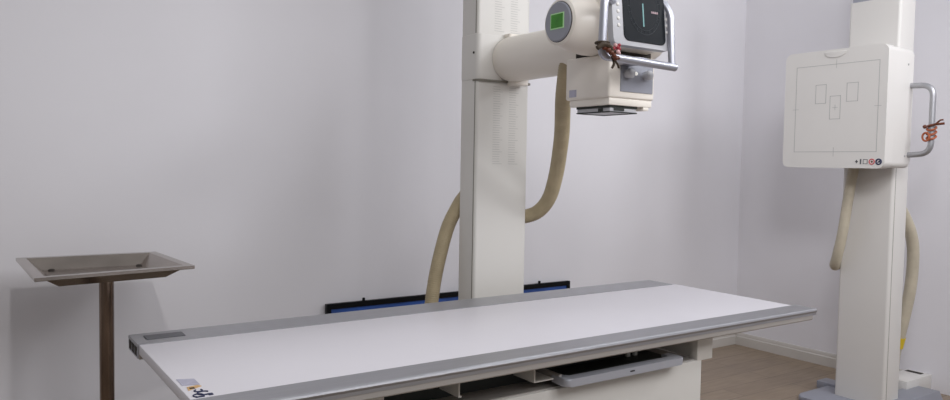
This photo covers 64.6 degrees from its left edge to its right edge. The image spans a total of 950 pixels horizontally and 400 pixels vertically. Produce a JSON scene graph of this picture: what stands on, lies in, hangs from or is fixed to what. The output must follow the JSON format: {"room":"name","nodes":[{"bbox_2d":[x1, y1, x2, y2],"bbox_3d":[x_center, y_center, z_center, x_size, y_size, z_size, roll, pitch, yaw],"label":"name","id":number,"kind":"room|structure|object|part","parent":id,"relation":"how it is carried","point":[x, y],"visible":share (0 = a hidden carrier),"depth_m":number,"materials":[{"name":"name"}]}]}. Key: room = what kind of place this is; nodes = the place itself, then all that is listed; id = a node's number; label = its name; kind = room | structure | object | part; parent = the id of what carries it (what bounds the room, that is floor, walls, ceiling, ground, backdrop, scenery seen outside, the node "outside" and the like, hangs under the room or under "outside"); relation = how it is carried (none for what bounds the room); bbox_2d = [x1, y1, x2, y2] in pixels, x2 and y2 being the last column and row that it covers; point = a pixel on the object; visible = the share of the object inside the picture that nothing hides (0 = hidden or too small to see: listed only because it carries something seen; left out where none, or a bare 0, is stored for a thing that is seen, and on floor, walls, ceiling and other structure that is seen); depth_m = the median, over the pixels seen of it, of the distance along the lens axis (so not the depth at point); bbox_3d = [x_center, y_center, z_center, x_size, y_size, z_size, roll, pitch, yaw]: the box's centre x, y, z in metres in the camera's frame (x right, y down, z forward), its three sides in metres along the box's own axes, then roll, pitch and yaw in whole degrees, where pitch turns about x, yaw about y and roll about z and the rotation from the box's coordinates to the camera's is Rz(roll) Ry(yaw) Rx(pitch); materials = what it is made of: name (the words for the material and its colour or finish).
{"room":"radiology room","nodes":[
{"label":"radiology room","id":0,"kind":"room"},
{"bbox_2d":[0,0,746,399],"bbox_3d":[-1.301,-0.330,3.256,7.940,2.960,0.120,-1,3,-34],"label":"wall","id":1,"kind":"structure","parent":0,"point":[304,156],"depth_m":3.47,"materials":[{"name":"paint"}]},
{"bbox_2d":[712,334,735,347],"bbox_3d":[-1.335,1.048,3.232,7.820,0.088,0.016,-1,3,-34],"label":"baseboard","id":2,"kind":"structure","parent":1,"relation":"attached to","point":[726,340],"depth_m":5.35,"materials":[{"name":"paint"}]},
{"bbox_2d":[700,344,949,399],"bbox_3d":[0.628,1.295,0.370,7.820,0.060,6.973,-1,3,-34],"label":"floor","id":3,"kind":"structure","parent":0,"point":[733,372],"depth_m":4.62,"materials":[{"name":"brown wood"}]},
{"bbox_2d":[16,252,194,399],"bbox_3d":[-1.307,0.670,2.658,0.506,0.900,0.556,-1,3,-34],"label":"tray stand","id":4,"kind":"object","parent":3,"relation":"on","point":[103,269],"visible":1,"depth_m":2.64,"materials":[{"name":"silver metal"}]},
{"bbox_2d":[16,252,194,285],"bbox_3d":[-1.299,0.242,2.637,0.506,0.044,0.556,-1,3,-34],"label":"tray","id":5,"kind":"object","parent":4,"relation":"on","point":[69,270],"depth_m":2.71,"materials":[{"name":"grey metal"}]},
{"bbox_2d":[325,280,569,313],"bbox_3d":[-0.077,0.774,4.039,1.541,0.598,0.045,-1,3,-34],"label":"framed panel","id":6,"kind":"object","parent":3,"relation":"on","point":[364,304],"visible":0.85,"depth_m":3.83,"materials":[{"name":"black paint"}]},
{"bbox_2d":[128,280,816,399],"bbox_3d":[0.126,0.778,2.595,2.298,0.739,0.830,-1,3,-34],"label":"examination table","id":7,"kind":"object","parent":3,"relation":"on","point":[646,339],"visible":1,"depth_m":2.31,"materials":[{"name":"white plastic"}]},
{"bbox_3d":[-1.000,0.441,2.212,0.014,0.022,0.134,-1,3,-34],"label":"rail plate","id":8,"kind":"part","parent":7,"relation":"part of","materials":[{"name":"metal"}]},
{"bbox_3d":[-0.074,0.407,2.849,2.261,0.024,0.148,-1,3,-34],"label":"rail","id":9,"kind":"part","parent":7,"relation":"part of","materials":[{"name":"metal"}]},
{"bbox_3d":[0.343,0.534,2.574,0.510,0.012,0.400,-1,3,-34],"label":"cassette drawer","id":10,"kind":"part","parent":7,"relation":"part of","materials":[{"name":"black metal"}]},
{"bbox_3d":[0.468,0.540,2.398,0.523,0.024,0.072,-1,3,-34],"label":"handle","id":11,"kind":"part","parent":7,"relation":"part of","materials":[{"name":"silver metal"}]},
{"bbox_3d":[0.625,0.498,2.884,0.020,0.092,0.524,-1,3,-34],"label":"frame plate","id":12,"kind":"part","parent":7,"relation":"part of","materials":[{"name":"beige metal"}]},
{"bbox_2d":[425,0,677,303],"bbox_3d":[0.287,-0.044,2.979,0.600,2.350,1.092,-1,3,-34],"label":"machine","id":13,"kind":"object","parent":3,"relation":"on","point":[500,56],"visible":0.78,"depth_m":3.16,"materials":[{"name":"white metal"}]},
{"bbox_3d":[0.308,-0.585,2.980,0.192,0.192,0.580,-1,3,-34],"label":"arm","id":14,"kind":"part","parent":13,"relation":"part of","materials":[{"name":"beige plastic"}]},
{"bbox_3d":[0.467,-0.315,2.668,0.128,0.014,0.164,-1,3,-34],"label":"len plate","id":15,"kind":"part","parent":13,"relation":"part of","materials":[{"name":"black metal"}]},
{"bbox_3d":[0.467,-0.326,2.667,0.132,0.009,0.168,-1,3,-34],"label":"filter rail","id":16,"kind":"part","parent":13,"relation":"part of","materials":[{"name":"black metal"}]},
{"bbox_2d":[595,40,620,68],"bbox_3d":[0.420,-0.460,2.372,0.084,0.086,0.080,1,3,4],"label":"charm","id":17,"kind":"object","parent":13,"relation":"attached to","point":[605,45],"visible":1,"depth_m":2.36,"materials":[{"name":"red"}]},
{"bbox_3d":[0.526,-0.431,2.560,0.034,0.034,0.028,-1,3,-34],"label":"knob","id":18,"kind":"part","parent":13,"relation":"part of","materials":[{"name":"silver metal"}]},
{"bbox_3d":[0.561,-0.429,2.603,0.158,0.115,0.005,-1,3,-34],"label":"knob panel","id":19,"kind":"part","parent":13,"relation":"part of","materials":[{"name":"grey plastic"}]},
{"bbox_3d":[0.531,-0.551,2.492,0.359,0.221,0.063,-1,3,-34],"label":"handle","id":20,"kind":"part","parent":13,"relation":"part of","materials":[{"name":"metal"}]},
{"bbox_3d":[0.601,-0.433,2.611,0.034,0.034,0.028,-1,3,-34],"label":"knob","id":21,"kind":"part","parent":13,"relation":"part of","materials":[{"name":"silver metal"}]},
{"bbox_2d":[783,0,942,399],"bbox_3d":[2.179,-0.098,4.043,0.775,2.420,0.663,-1,3,-34],"label":"stand","id":22,"kind":"object","parent":3,"relation":"on","point":[850,109],"visible":1,"depth_m":3.94,"materials":[{"name":"white metal"}]},
{"bbox_3d":[2.071,1.091,4.144,0.530,0.030,0.340,-1,3,-34],"label":"plate","id":23,"kind":"part","parent":22,"relation":"part of","materials":[{"name":"grey paint"}]},
{"bbox_3d":[1.867,-0.469,3.878,0.075,0.606,0.547,-1,3,-34],"label":"receptor panel","id":24,"kind":"part","parent":22,"relation":"part of","materials":[{"name":"white plastic"}]},
{"bbox_3d":[2.166,-1.177,3.980,0.134,0.260,0.248,-1,3,-34],"label":"column rail","id":25,"kind":"part","parent":22,"relation":"part of","materials":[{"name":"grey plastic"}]},
{"bbox_3d":[2.212,-0.397,3.726,0.028,0.376,0.132,-1,3,-34],"label":"handle","id":26,"kind":"part","parent":22,"relation":"part of","materials":[{"name":"metal"}]},
{"bbox_2d":[921,119,944,141],"bbox_3d":[2.246,-0.339,3.672,0.056,0.111,0.099,-1,3,-34],"label":"charm","id":27,"kind":"object","parent":22,"relation":"hanging from","point":[927,138],"visible":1,"depth_m":3.67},
{"bbox_3d":[2.235,-0.326,3.689,0.055,0.082,0.059,-1,3,-34],"label":"wound cord","id":28,"kind":"part","parent":27,"relation":"part of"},
{"bbox_2d":[898,369,931,389],"bbox_3d":[2.482,1.056,4.320,0.289,0.099,0.140,-1,3,-34],"label":"box","id":29,"kind":"object","parent":3,"relation":"on","point":[908,379],"visible":0.54,"depth_m":4.29,"materials":[{"name":"white plastic"}]},
{"bbox_2d":[737,0,949,395],"bbox_3d":[3.928,-0.206,2.542,0.120,2.960,6.973,-1,3,-34],"label":"wall","id":30,"kind":"structure","parent":0,"point":[789,217],"depth_m":4.92,"materials":[{"name":"paint"}]},
{"bbox_2d":[735,333,901,370],"bbox_3d":[2.215,1.026,4.953,0.016,0.088,1.157,-1,3,-34],"label":"baseboard","id":31,"kind":"structure","parent":30,"relation":"attached to","point":[823,358],"depth_m":5.08,"materials":[{"name":"paint"}]}
]}

